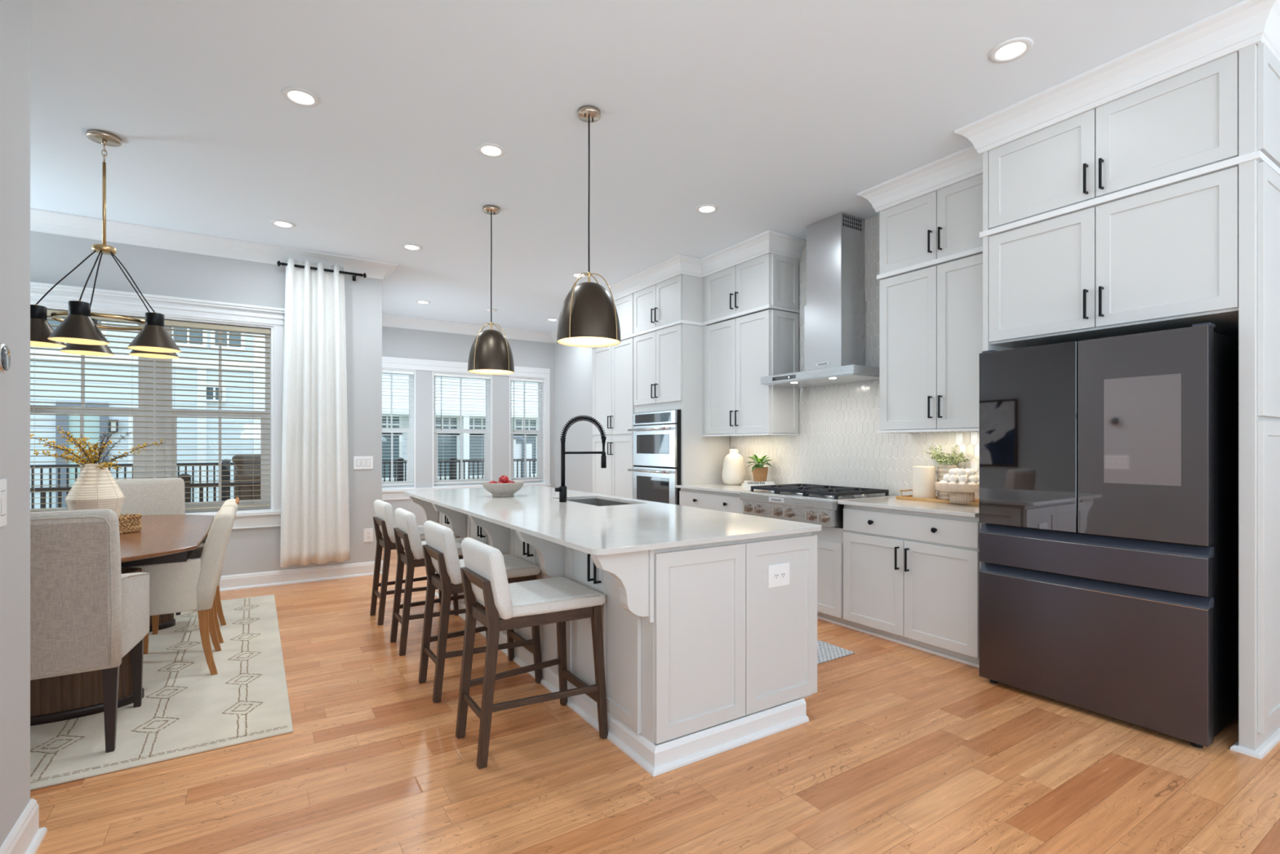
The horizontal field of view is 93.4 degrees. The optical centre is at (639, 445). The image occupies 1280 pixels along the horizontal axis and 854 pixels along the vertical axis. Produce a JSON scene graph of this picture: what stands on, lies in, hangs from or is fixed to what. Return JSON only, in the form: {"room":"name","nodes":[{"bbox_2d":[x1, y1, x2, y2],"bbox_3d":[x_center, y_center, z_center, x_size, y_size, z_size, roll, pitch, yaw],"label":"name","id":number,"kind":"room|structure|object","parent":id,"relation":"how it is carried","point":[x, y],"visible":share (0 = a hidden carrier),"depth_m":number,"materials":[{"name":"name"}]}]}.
{"room":"kitchen","nodes":[
{"label":"kitchen","id":0,"kind":"room"},
{"bbox_2d":[0,0,30,847],"bbox_3d":[-0.287,-0.267,-0.831,0.140,3.133,6.610,0,0,-33],"label":"wall","id":1,"kind":"structure","parent":0,"point":[15,15],"depth_m":1.88,"materials":[{"name":"grey paint"}]},
{"bbox_2d":[0,479,7,527],"bbox_3d":[-1.844,0.165,1.741,0.012,0.136,0.054,0,0,-33],"label":"light switch","id":2,"kind":"object","parent":1,"relation":"attached to","point":[3,491],"visible":1,"depth_m":1.74,"materials":[{"name":"white plastic"}]},
{"bbox_2d":[0,342,10,373],"bbox_3d":[-1.807,-0.247,1.702,0.032,0.084,0.084,0,0,-33],"label":"thermostat","id":3,"kind":"object","parent":1,"relation":"attached to","point":[5,355],"visible":1,"depth_m":1.70,"materials":[{"name":"silver metal"}]},
{"bbox_2d":[0,798,47,853],"bbox_3d":[-1.196,1.234,-1.364,2.314,0.132,6.594,0,0,-33],"label":"baseboard","id":4,"kind":"structure","parent":1,"relation":"attached to","point":[25,837],"depth_m":1.91,"materials":[{"name":"white paint"}]},
{"bbox_2d":[30,231,382,575],"bbox_3d":[-4.390,-0.267,5.091,4.100,3.133,0.150,0,0,-33],"label":"wall","id":5,"kind":"structure","parent":0,"point":[154,271],"depth_m":5.55,"materials":[{"name":"grey paint"}]},
{"bbox_2d":[30,316,145,511],"bbox_3d":[-4.611,-0.250,4.988,0.816,1.680,0.076,0,0,-33],"label":"window","id":6,"kind":"structure","parent":5,"relation":"in","point":[138,475],"depth_m":5.13,"materials":[{"name":"white plastic"}]},
{"bbox_2d":[30,309,154,510],"bbox_3d":[-4.548,-0.261,4.950,0.878,1.648,0.057,0,0,-33],"label":"window blind","id":7,"kind":"object","parent":6,"relation":"attached to","point":[49,311],"visible":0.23,"depth_m":4.98,"materials":[{"name":"beige plastic"}]},
{"bbox_2d":[145,325,164,478],"bbox_3d":[-4.213,-0.250,5.248,0.134,1.684,0.076,0,0,-33],"label":"trim","id":8,"kind":"structure","parent":5,"relation":"attached to","point":[153,363],"depth_m":5.21,"materials":[{"name":"white paint"}]},
{"bbox_2d":[30,281,284,515],"bbox_3d":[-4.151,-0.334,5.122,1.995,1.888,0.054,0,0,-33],"label":"trim","id":9,"kind":"structure","parent":5,"relation":"attached to","point":[60,295],"depth_m":5.32,"materials":[{"name":"white paint"}]},
{"bbox_2d":[164,325,271,512],"bbox_3d":[-3.823,-0.250,5.492,0.787,1.680,0.076,0,0,-33],"label":"window","id":10,"kind":"structure","parent":5,"relation":"in","point":[266,483],"depth_m":5.48,"materials":[{"name":"white plastic"}]},
{"bbox_2d":[155,320,270,510],"bbox_3d":[-3.816,-0.261,5.419,0.847,1.648,0.057,0,0,-33],"label":"window blind","id":11,"kind":"object","parent":10,"relation":"attached to","point":[166,322],"visible":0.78,"depth_m":5.41,"materials":[{"name":"beige plastic"}]},
{"bbox_2d":[199,511,280,530],"bbox_3d":[-4.177,0.682,5.154,1.985,0.145,0.135,0,0,-33],"label":"trim","id":12,"kind":"structure","parent":5,"relation":"attached to","point":[266,518],"depth_m":5.53,"materials":[{"name":"white paint"}]},
{"bbox_2d":[30,208,557,342],"bbox_3d":[-3.342,-1.760,5.672,3.677,0.144,9.374,0,0,28],"label":"trim","id":13,"kind":"structure","parent":5,"relation":"attached to","point":[41,220],"depth_m":5.41,"materials":[{"name":"white paint"}]},
{"bbox_2d":[219,525,423,591],"bbox_3d":[-3.736,1.234,6.927,7.180,0.132,2.604,0,0,-33],"label":"baseboard","id":14,"kind":"structure","parent":5,"relation":"attached to","point":[255,580],"depth_m":5.71,"materials":[{"name":"white paint"}]},
{"bbox_2d":[276,260,366,280],"bbox_3d":[-3.038,-1.667,5.778,0.757,0.063,0.150,0,0,-33],"label":"curtain rod","id":15,"kind":"object","parent":5,"relation":"attached to","point":[278,262],"visible":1,"depth_m":5.76,"materials":[{"name":"black metal"}]},
{"bbox_2d":[280,257,350,567],"bbox_3d":[-3.063,-0.307,5.709,0.589,2.845,0.111,0,0,-33],"label":"curtain","id":16,"kind":"object","parent":15,"relation":"hanging from","point":[315,507],"visible":1,"depth_m":5.70,"materials":[{"name":"white fabric"}]},
{"bbox_2d":[382,326,554,525],"bbox_3d":[-2.803,-0.267,9.160,3.200,3.133,0.150,0,0,-33],"label":"wall","id":17,"kind":"structure","parent":0,"point":[397,342],"depth_m":9.00,"materials":[{"name":"grey paint"}]},
{"bbox_2d":[382,373,413,487],"bbox_3d":[-3.579,-0.240,8.701,0.574,1.684,0.076,0,0,-33],"label":"window","id":18,"kind":"structure","parent":17,"relation":"in","point":[409,431],"depth_m":8.80,"materials":[{"name":"white plastic"}]},
{"bbox_2d":[382,368,413,485],"bbox_3d":[-3.543,-0.256,8.646,0.570,1.648,0.057,0,0,-33],"label":"window blind","id":19,"kind":"object","parent":18,"relation":"attached to","point":[393,371],"visible":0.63,"depth_m":8.65,"materials":[{"name":"white plastic"}]},
{"bbox_2d":[382,367,415,488],"bbox_3d":[-3.561,-0.240,8.673,0.610,1.720,0.152,0,0,-33],"label":"trim","id":20,"kind":"structure","parent":17,"relation":"attached to","point":[414,371],"depth_m":8.77,"materials":[{"name":"white paint"}]},
{"bbox_2d":[433,376,489,485],"bbox_3d":[-2.738,-0.240,9.240,0.873,1.684,0.076,0,0,-33],"label":"window","id":21,"kind":"structure","parent":17,"relation":"in","point":[486,433],"depth_m":9.26,"materials":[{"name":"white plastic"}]},
{"bbox_2d":[433,372,490,484],"bbox_3d":[-2.700,-0.256,9.180,0.869,1.648,0.067,0,0,-33],"label":"window blind","id":22,"kind":"object","parent":21,"relation":"attached to","point":[441,375],"visible":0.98,"depth_m":9.15,"materials":[{"name":"white plastic"}]},
{"bbox_2d":[432,370,492,487],"bbox_3d":[-2.720,-0.240,9.212,0.909,1.720,0.152,0,0,-33],"label":"trim","id":23,"kind":"structure","parent":17,"relation":"attached to","point":[491,375],"depth_m":9.38,"materials":[{"name":"white paint"}]},
{"bbox_2d":[382,355,550,483],"bbox_3d":[-2.661,-0.320,9.147,2.805,1.880,0.023,0,0,-33],"label":"trim","id":24,"kind":"structure","parent":17,"relation":"attached to","point":[387,362],"depth_m":9.15,"materials":[{"name":"white paint"}]},
{"bbox_2d":[382,483,551,500],"bbox_3d":[-2.686,0.698,9.158,2.835,0.155,0.140,0,0,-33],"label":"trim","id":25,"kind":"structure","parent":17,"relation":"attached to","point":[387,494],"depth_m":8.67,"materials":[{"name":"white paint"}]},
{"bbox_2d":[510,380,542,482],"bbox_3d":[-1.868,-0.240,9.797,0.571,1.684,0.076,0,0,-33],"label":"window","id":26,"kind":"structure","parent":17,"relation":"in","point":[531,432],"depth_m":9.81,"materials":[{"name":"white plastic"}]},
{"bbox_2d":[510,377,543,480],"bbox_3d":[-1.830,-0.256,9.738,0.567,1.648,0.067,0,0,-33],"label":"window blind","id":27,"kind":"object","parent":26,"relation":"attached to","point":[511,378],"visible":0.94,"depth_m":9.74,"materials":[{"name":"white plastic"}]},
{"bbox_2d":[509,376,545,484],"bbox_3d":[-1.850,-0.240,9.769,0.607,1.720,0.152,0,0,-33],"label":"trim","id":28,"kind":"structure","parent":17,"relation":"attached to","point":[544,379],"depth_m":9.86,"materials":[{"name":"white paint"}]},
{"bbox_2d":[30,0,1244,332],"bbox_3d":[-0.897,-1.893,2.513,7.600,0.120,13.600,0,0,-33],"label":"ceiling","id":29,"kind":"structure","parent":0,"point":[775,115],"depth_m":3.34,"materials":[{"name":"white paint"}]},
{"bbox_2d":[30,128,181,359],"bbox_3d":[-3.185,-1.202,3.558,0.788,1.262,0.796,0,0,-33],"label":"chandelier","id":30,"kind":"object","parent":29,"relation":"hanging from","point":[82,335],"visible":0.95,"depth_m":3.51,"materials":[{"name":"black metal"}]},
{"bbox_2d":[281,86,320,106],"bbox_3d":[-1.781,-1.829,3.172,0.180,0.008,0.180,0,0,-33],"label":"recessed light","id":31,"kind":"object","parent":29,"relation":"in","point":[296,95],"visible":1,"depth_m":3.16,"materials":[{"name":"white paint"}]},
{"bbox_2d":[467,204,514,374],"bbox_3d":[-1.149,-1.200,4.659,0.350,1.266,0.350,0,0,-33],"label":"pendant lamp","id":32,"kind":"object","parent":29,"relation":"hanging from","point":[491,353],"visible":1,"depth_m":4.55,"materials":[{"name":"black metal"}]},
{"bbox_2d":[475,142,506,157],"bbox_3d":[-0.923,-1.829,3.743,0.180,0.008,0.180,0,0,-33],"label":"recessed light","id":33,"kind":"object","parent":29,"relation":"in","point":[487,149],"visible":1,"depth_m":3.73,"materials":[{"name":"white paint"}]},
{"bbox_2d":[556,105,621,347],"bbox_3d":[-0.280,-1.200,3.314,0.350,1.266,0.350,0,0,-33],"label":"pendant lamp","id":34,"kind":"object","parent":29,"relation":"hanging from","point":[588,317],"visible":1,"depth_m":3.21,"materials":[{"name":"black metal"}]},
{"bbox_2d":[988,36,1033,62],"bbox_3d":[1.718,-1.829,2.796,0.180,0.008,0.180,0,0,-33],"label":"recessed light","id":35,"kind":"object","parent":29,"relation":"in","point":[1012,49],"visible":1,"depth_m":2.79,"materials":[{"name":"white paint"}]},
{"bbox_2d":[30,547,1279,853],"bbox_3d":[-0.897,1.360,2.513,7.600,0.120,13.600,0,0,-33],"label":"floor","id":36,"kind":"structure","parent":0,"point":[901,748],"depth_m":2.37,"materials":[{"name":"brown wood"}]},
{"bbox_2d":[30,594,293,790],"bbox_3d":[-3.594,1.294,3.202,2.902,0.011,2.970,0,0,-33],"label":"area rug","id":37,"kind":"object","parent":36,"relation":"on","point":[185,709],"visible":0.63,"depth_m":2.95,"materials":[{"name":"beige fabric"}]},
{"bbox_2d":[30,508,150,752],"bbox_3d":[-2.590,0.779,2.624,0.661,1.022,0.607,0,0,-33],"label":"armchair","id":38,"kind":"object","parent":37,"relation":"on","point":[86,615],"visible":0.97,"depth_m":2.49,"materials":[{"name":"fabric"}]},
{"bbox_2d":[30,514,213,725],"bbox_3d":[-3.274,0.915,3.692,1.040,0.750,2.309,0,0,-33],"label":"dining table","id":39,"kind":"object","parent":37,"relation":"on","point":[162,538],"visible":0.34,"depth_m":3.02,"materials":[{"name":"brown wood"}]},
{"bbox_2d":[64,463,124,517],"bbox_3d":[-3.151,0.322,3.492,0.255,0.436,0.255,0,0,32],"label":"ribbed vase","id":40,"kind":"object","parent":39,"relation":"on","point":[95,488],"visible":0.64,"depth_m":3.43,"materials":[{"name":"beige ceramic"}]},
{"bbox_2d":[30,426,164,470],"bbox_3d":[-3.220,0.032,3.485,0.735,0.298,0.328,0,0,5],"label":"branch arrangement","id":41,"kind":"object","parent":40,"relation":"in","point":[91,460],"visible":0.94,"depth_m":3.47,"materials":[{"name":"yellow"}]},
{"bbox_2d":[118,513,142,533],"bbox_3d":[-3.235,0.487,3.753,0.214,0.108,0.215,0,0,-23],"label":"basket","id":42,"kind":"object","parent":39,"relation":"on","point":[132,523],"visible":0.52,"depth_m":3.73,"materials":[{"name":"beige wicker"}]},
{"bbox_2d":[114,477,185,614],"bbox_3d":[-3.896,0.779,4.664,0.661,1.022,0.607,0,0,-33],"label":"armchair","id":43,"kind":"object","parent":37,"relation":"on","point":[144,496],"visible":0.13,"depth_m":4.88,"materials":[{"name":"fabric"}]},
{"bbox_2d":[120,506,235,675],"bbox_3d":[-2.676,0.839,3.511,0.526,0.903,0.528,0,0,-33],"label":"dining chair","id":44,"kind":"object","parent":37,"relation":"on","point":[191,584],"visible":0.65,"depth_m":3.35,"materials":[{"name":"beige fabric"}]},
{"bbox_2d":[143,497,239,653],"bbox_3d":[-3.013,0.824,4.055,0.532,0.932,0.528,0,0,-33],"label":"dining chair","id":45,"kind":"object","parent":37,"relation":"on","point":[217,606],"visible":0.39,"depth_m":4.04,"materials":[{"name":"beige fabric"}]},
{"bbox_2d":[369,499,458,625],"bbox_3d":[-1.746,0.859,4.653,0.568,0.882,0.443,0,0,-34],"label":"counter stool","id":46,"kind":"object","parent":36,"relation":"on","point":[384,522],"visible":0.59,"depth_m":4.45,"materials":[{"name":"brown wood"}]},
{"bbox_2d":[390,507,487,656],"bbox_3d":[-1.331,0.859,4.016,0.568,0.882,0.443,0,0,-32],"label":"counter stool","id":47,"kind":"object","parent":36,"relation":"on","point":[406,533],"visible":0.62,"depth_m":3.79,"materials":[{"name":"white fabric"}]},
{"bbox_2d":[417,520,542,702],"bbox_3d":[-0.892,0.859,3.338,0.568,0.882,0.443,0,0,-33],"label":"counter stool","id":48,"kind":"object","parent":36,"relation":"on","point":[441,557],"visible":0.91,"depth_m":3.24,"materials":[{"name":"white fabric"}]},
{"bbox_2d":[455,537,608,768],"bbox_3d":[-0.498,0.859,2.715,0.568,0.882,0.443,0,0,-33],"label":"counter stool","id":49,"kind":"object","parent":36,"relation":"on","point":[559,600],"visible":1,"depth_m":2.62,"materials":[{"name":"white fabric"}]},
{"bbox_2d":[408,495,817,776],"bbox_3d":[-0.550,0.854,4.016,1.202,0.891,3.424,0,0,-33],"label":"kitchen island","id":50,"kind":"object","parent":36,"relation":"on","point":[703,659],"visible":0.64,"depth_m":2.65,"materials":[{"name":"white paint"}]},
{"bbox_2d":[403,485,822,555],"bbox_3d":[-0.564,0.397,4.019,1.258,0.023,3.447,0,0,-33],"label":"island countertop","id":51,"kind":"structure","parent":50,"relation":"on","point":[537,511],"depth_m":3.11,"materials":[{"name":"white stone"}]},
{"bbox_2d":[481,480,524,497],"bbox_3d":[-1.042,0.332,4.593,0.316,0.108,0.316,0,0,-33],"label":"fruit bowl","id":52,"kind":"object","parent":51,"relation":"on","point":[497,490],"visible":0.98,"depth_m":4.49,"materials":[{"name":"white ceramic"}]},
{"bbox_2d":[555,414,606,502],"bbox_3d":[-0.414,0.086,4.217,0.394,0.599,0.075,0,0,-33],"label":"kitchen faucet","id":53,"kind":"object","parent":51,"relation":"on","point":[562,489],"visible":1,"depth_m":4.15,"materials":[{"name":"black metal"}]},
{"bbox_2d":[566,498,632,506],"bbox_3d":[-0.298,0.511,4.252,0.416,0.205,0.774,0,0,-33],"label":"undermount sink","id":54,"kind":"object","parent":51,"relation":"in","point":[598,502],"visible":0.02,"depth_m":4.60,"materials":[{"name":"grey metal"}]},
{"bbox_2d":[768,562,789,588],"bbox_3d":[0.644,0.600,2.791,0.135,0.105,0.010,0,0,-33],"label":"wall outlet","id":55,"kind":"object","parent":50,"relation":"attached to","point":[778,574],"visible":1,"depth_m":2.79,"materials":[{"name":"white plastic"}]},
{"bbox_2d":[592,293,635,498],"bbox_3d":[-0.087,-0.198,7.247,0.664,2.995,0.961,0,0,-33],"label":"pantry cabinet","id":56,"kind":"object","parent":36,"relation":"on","point":[613,406],"visible":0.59,"depth_m":7.01,"materials":[{"name":"white paint"}]},
{"bbox_2d":[591,304,799,348],"bbox_3d":[0.417,-1.219,6.483,0.640,0.030,2.816,0,0,-33],"label":"trim","id":57,"kind":"structure","parent":56,"relation":"attached to","point":[767,306],"depth_m":5.87,"materials":[{"name":"white paint"}]},
{"bbox_2d":[633,274,729,484],"bbox_3d":[0.414,-0.198,6.466,0.664,2.998,0.893,0,0,-33],"label":"tall cabinet","id":58,"kind":"object","parent":36,"relation":"on","point":[668,361],"visible":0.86,"depth_m":6.10,"materials":[{"name":"white paint"}]},
{"bbox_2d":[627,409,680,505],"bbox_3d":[0.346,0.321,6.423,0.648,1.354,0.828,0,0,-33],"label":"double oven","id":59,"kind":"object","parent":58,"relation":"in","point":[656,435],"visible":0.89,"depth_m":6.19,"materials":[{"name":"silver metal"}]},
{"bbox_2d":[679,488,742,514],"bbox_3d":[0.906,0.856,5.669,0.694,0.888,0.977,0,0,-33],"label":"base cabinet","id":60,"kind":"object","parent":36,"relation":"on","point":[714,500],"visible":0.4,"depth_m":5.49,"materials":[{"name":"white paint"}]},
{"bbox_2d":[675,483,761,493],"bbox_3d":[0.905,0.399,5.665,0.705,0.025,0.984,0,0,-33],"label":"countertop","id":61,"kind":"structure","parent":60,"relation":"on","point":[719,487],"depth_m":5.57,"materials":[{"name":"white stone"}]},
{"bbox_2d":[721,448,746,484],"bbox_3d":[0.929,0.211,5.969,0.234,0.350,0.234,0,0,-33],"label":"jug vase","id":62,"kind":"object","parent":61,"relation":"on","point":[734,473],"visible":0.98,"depth_m":5.88,"materials":[{"name":"beige ceramic"}]},
{"bbox_2d":[742,483,775,487],"bbox_3d":[1.113,0.373,5.683,0.290,0.026,0.180,0,0,0],"label":"book","id":63,"kind":"object","parent":61,"relation":"on","point":[744,485],"visible":0.55,"depth_m":5.59,"materials":[{"name":"white paper"}]},
{"bbox_2d":[743,480,774,484],"bbox_3d":[1.119,0.347,5.686,0.255,0.024,0.166,0,0,-2],"label":"book","id":64,"kind":"object","parent":63,"relation":"on","point":[744,482],"visible":0.98,"depth_m":5.61,"materials":[{"name":"white paper"}]},
{"bbox_2d":[745,453,771,481],"bbox_3d":[1.120,0.208,5.681,0.264,0.255,0.286,0,0,17],"label":"potted plant","id":65,"kind":"object","parent":64,"relation":"on","point":[759,472],"visible":1,"depth_m":5.63,"materials":[{"name":"green plant"}]},
{"bbox_2d":[811,525,848,627],"bbox_3d":[1.432,0.945,4.849,0.694,0.710,0.966,0,0,-33],"label":"base cabinet","id":66,"kind":"object","parent":36,"relation":"on","point":[829,540],"visible":0.09,"depth_m":4.37,"materials":[{"name":"white paint"}]},
{"bbox_2d":[817,639,854,663],"bbox_3d":[0.659,1.295,4.222,0.665,0.008,1.500,0,0,-33],"label":"floor mat","id":67,"kind":"object","parent":36,"relation":"on","point":[826,651],"visible":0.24,"depth_m":3.78,"materials":[{"name":"white fabric"}]},
{"bbox_2d":[843,504,982,667],"bbox_3d":[1.952,0.856,4.037,0.694,0.888,0.959,0,0,-33],"label":"base cabinet","id":68,"kind":"object","parent":36,"relation":"on","point":[911,579],"visible":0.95,"depth_m":3.81,"materials":[{"name":"white paint"}]},
{"bbox_2d":[837,496,978,517],"bbox_3d":[1.948,0.399,4.037,0.705,0.025,0.966,0,0,-33],"label":"countertop","id":69,"kind":"structure","parent":68,"relation":"on","point":[888,502],"depth_m":3.89,"materials":[{"name":"white stone"}]},
{"bbox_2d":[740,483,897,527],"bbox_3d":[1.388,0.457,4.820,0.798,0.237,0.954,0,0,-33],"label":"gas cooktop","id":70,"kind":"object","parent":69,"relation":"in","point":[813,504],"visible":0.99,"depth_m":4.58,"materials":[{"name":"silver metal"}]},
{"bbox_2d":[895,488,978,506],"bbox_3d":[2.145,0.354,4.117,0.255,0.063,0.722,0,0,-33],"label":"serving tray","id":71,"kind":"object","parent":69,"relation":"on","point":[909,497],"visible":0.27,"depth_m":4.16,"materials":[{"name":"brown wood"}]},
{"bbox_2d":[912,465,937,498],"bbox_3d":[2.017,0.260,4.273,0.170,0.232,0.148,0,0,-33],"label":"ceramic pitcher","id":72,"kind":"object","parent":71,"relation":"on","point":[923,476],"visible":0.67,"depth_m":4.21,"materials":[{"name":"beige ceramic"}]},
{"bbox_2d":[922,444,970,499],"bbox_3d":[2.099,0.186,4.205,0.245,0.379,0.294,0,0,-33],"label":"eucalyptus","id":73,"kind":"object","parent":71,"relation":"on","point":[943,469],"visible":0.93,"depth_m":4.19,"materials":[{"name":"green plant"}]},
{"bbox_2d":[937,464,957,499],"bbox_3d":[2.151,0.255,4.222,0.130,0.242,0.130,0,0,-33],"label":"glass pot","id":74,"kind":"object","parent":71,"relation":"on","point":[943,469],"depth_m":4.18,"materials":[{"name":"beige"}]},
{"bbox_2d":[934,481,978,503],"bbox_3d":[2.118,0.311,3.970,0.320,0.130,0.320,0,0,-33],"label":"pedestal bowl","id":75,"kind":"object","parent":71,"relation":"on","point":[958,493],"visible":0.66,"depth_m":3.90,"materials":[{"name":"beige wood"}]},
{"bbox_2d":[978,322,1238,747],"bbox_3d":[2.421,0.389,3.125,0.701,1.822,0.944,0,0,-34],"label":"refrigerator","id":76,"kind":"object","parent":36,"relation":"on","point":[1108,466],"visible":0.98,"depth_m":2.81,"materials":[{"name":"black metal"}]},
{"bbox_2d":[982,42,1279,759],"bbox_3d":[2.539,-0.202,3.158,0.653,3.003,1.148,0,0,-33],"label":"surround","id":77,"kind":"object","parent":36,"relation":"on","point":[1257,335],"visible":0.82,"depth_m":2.55,"materials":[{"name":"white paint"}]},
{"bbox_2d":[988,165,1238,348],"bbox_3d":[2.514,-0.892,3.169,0.645,0.624,1.042,0,0,-33],"label":"upper cabinet","id":78,"kind":"object","parent":77,"relation":"attached to","point":[1165,258],"visible":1,"depth_m":2.93,"materials":[{"name":"white paint"}]},
{"bbox_2d":[988,50,1238,229],"bbox_3d":[2.514,-1.462,3.169,0.645,0.465,1.042,0,0,-33],"label":"upper cabinet","id":79,"kind":"object","parent":77,"relation":"attached to","point":[1187,121],"visible":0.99,"depth_m":2.93,"materials":[{"name":"white paint"}]},
{"bbox_2d":[554,275,1233,493],"bbox_3d":[2.154,-0.267,4.527,0.150,3.133,13.300,0,0,-33],"label":"wall","id":80,"kind":"structure","parent":0,"point":[573,366],"depth_m":9.34,"materials":[{"name":"grey paint"}]},
{"bbox_2d":[604,230,806,301],"bbox_3d":[0.378,-1.758,6.457,0.734,0.147,3.004,0,0,-33],"label":"trim","id":81,"kind":"structure","parent":80,"relation":"attached to","point":[768,242],"depth_m":5.83,"materials":[{"name":"white paint"}]},
{"bbox_2d":[706,253,798,324],"bbox_3d":[1.038,-1.458,5.732,0.404,0.471,0.893,0,0,-33],"label":"upper cabinet","id":82,"kind":"object","parent":80,"relation":"attached to","point":[769,278],"visible":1,"depth_m":5.45,"materials":[{"name":"white paint"}]},
{"bbox_2d":[706,309,798,435],"bbox_3d":[1.038,-0.646,5.732,0.404,1.103,0.893,0,0,-33],"label":"upper cabinet","id":83,"kind":"object","parent":80,"relation":"attached to","point":[740,351],"visible":0.98,"depth_m":5.47,"materials":[{"name":"white paint"}]},
{"bbox_2d":[702,276,711,434],"bbox_3d":[0.798,-0.902,6.145,0.363,1.585,0.062,0,0,-33],"label":"trim","id":84,"kind":"structure","parent":83,"relation":"attached to","point":[704,279],"depth_m":6.05,"materials":[{"name":"white paint"}]},
{"bbox_2d":[760,212,879,387],"bbox_3d":[1.505,-1.172,4.895,0.524,1.320,0.950,0,0,-33],"label":"range hood","id":85,"kind":"object","parent":80,"relation":"attached to","point":[835,308],"visible":1,"depth_m":4.83,"materials":[{"name":"silver metal"}]},
{"bbox_2d":[843,214,861,231],"bbox_3d":[1.692,-1.772,4.804,0.221,0.088,0.002,0,0,-33],"label":"vent grille","id":86,"kind":"object","parent":85,"relation":"attached to","point":[851,223],"depth_m":4.80,"materials":[{"name":"silver metal"}]},
{"bbox_2d":[730,214,978,498],"bbox_3d":[1.725,-0.723,5.048,0.009,2.217,2.908,0,0,-33],"label":"backsplash","id":87,"kind":"structure","parent":80,"relation":"attached to","point":[838,442],"depth_m":4.97,"materials":[{"name":"white tile"}]},
{"bbox_2d":[876,427,978,433],"bbox_3d":[2.107,-0.100,4.088,0.378,0.016,0.879,0,0,-33],"label":"trim","id":88,"kind":"structure","parent":80,"relation":"attached to","point":[977,428],"depth_m":4.04,"materials":[{"name":"white paint"}]},
{"bbox_2d":[879,253,982,432],"bbox_3d":[2.099,-0.646,4.076,0.404,1.103,0.869,0,0,-33],"label":"upper cabinet","id":89,"kind":"object","parent":80,"relation":"attached to","point":[931,318],"visible":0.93,"depth_m":4.01,"materials":[{"name":"white paint"}]},
{"bbox_2d":[879,173,982,277],"bbox_3d":[2.099,-1.458,4.076,0.404,0.471,0.869,0,0,-33],"label":"upper cabinet","id":90,"kind":"object","parent":80,"relation":"attached to","point":[948,220],"visible":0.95,"depth_m":4.00,"materials":[{"name":"white paint"}]},
{"bbox_2d":[857,0,1279,213],"bbox_3d":[2.265,-1.758,3.511,0.734,0.147,2.212,0,0,-33],"label":"trim","id":91,"kind":"structure","parent":80,"relation":"attached to","point":[1246,23],"depth_m":2.96,"materials":[{"name":"white paint"}]},
{"bbox_2d":[876,150,1279,279],"bbox_3d":[2.304,-1.215,3.537,0.640,0.030,2.024,0,0,-33],"label":"trim","id":92,"kind":"structure","parent":80,"relation":"attached to","point":[1258,155],"depth_m":2.98,"materials":[{"name":"white paint"}]},
{"bbox_3d":[-10.387,1.400,4.118,14.950,0.120,4.660,0,0,-33],"label":"floor","id":93,"kind":"structure","parent":0,"visible":0},
{"bbox_2d":[30,458,235,508],"bbox_3d":[-6.845,0.772,8.679,3.865,1.135,0.130,0,0,-33],"label":"railing","id":94,"kind":"object","parent":93,"relation":"on","point":[226,478],"visible":0.12,"depth_m":8.46,"materials":[{"name":"grey metal"}]},
{"bbox_2d":[30,473,260,508],"bbox_3d":[-5.375,0.823,6.295,4.140,1.035,0.140,0,0,-33],"label":"deck railing","id":95,"kind":"object","parent":93,"relation":"on","point":[188,495],"visible":0.08,"depth_m":6.54,"materials":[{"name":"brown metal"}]},
{"bbox_2d":[231,454,260,500],"bbox_3d":[-5.145,0.735,8.402,0.880,1.210,0.540,0,0,-33],"label":"covered grill","id":96,"kind":"object","parent":93,"relation":"on","point":[246,488],"visible":0.29,"depth_m":8.04,"materials":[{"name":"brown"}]},
{"label":"outside","id":97,"kind":"structure","parent":0,"visible":0},
{"bbox_3d":[-13.301,2.000,20.765,60.000,0.400,30.680,0,0,-33],"label":"ground","id":98,"kind":"structure","parent":97,"visible":0},
{"bbox_2d":[30,316,265,508],"bbox_3d":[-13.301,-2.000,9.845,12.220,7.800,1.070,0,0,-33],"label":"neighbouring house","id":99,"kind":"structure","parent":98,"relation":"on","point":[37,482],"depth_m":11.57,"materials":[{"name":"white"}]},
{"bbox_2d":[382,457,536,481],"bbox_3d":[-2.832,0.772,11.249,3.865,1.135,0.130,0,0,-33],"label":"railing","id":100,"kind":"object","parent":98,"relation":"on","point":[452,464],"visible":0.16,"depth_m":10.87,"materials":[{"name":"grey metal"}]},
{"bbox_2d":[382,373,537,481],"bbox_3d":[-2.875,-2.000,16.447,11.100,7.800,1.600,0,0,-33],"label":"neighbouring house","id":101,"kind":"structure","parent":98,"relation":"on","point":[446,448],"depth_m":14.86,"materials":[{"name":"white"}]},
{"bbox_2d":[513,435,532,477],"bbox_3d":[-2.591,0.796,12.972,0.570,2.008,0.158,0,0,-33],"label":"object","id":102,"kind":"object","parent":98,"relation":"on","point":[517,446],"visible":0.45,"depth_m":12.96,"materials":[{"name":"white"}]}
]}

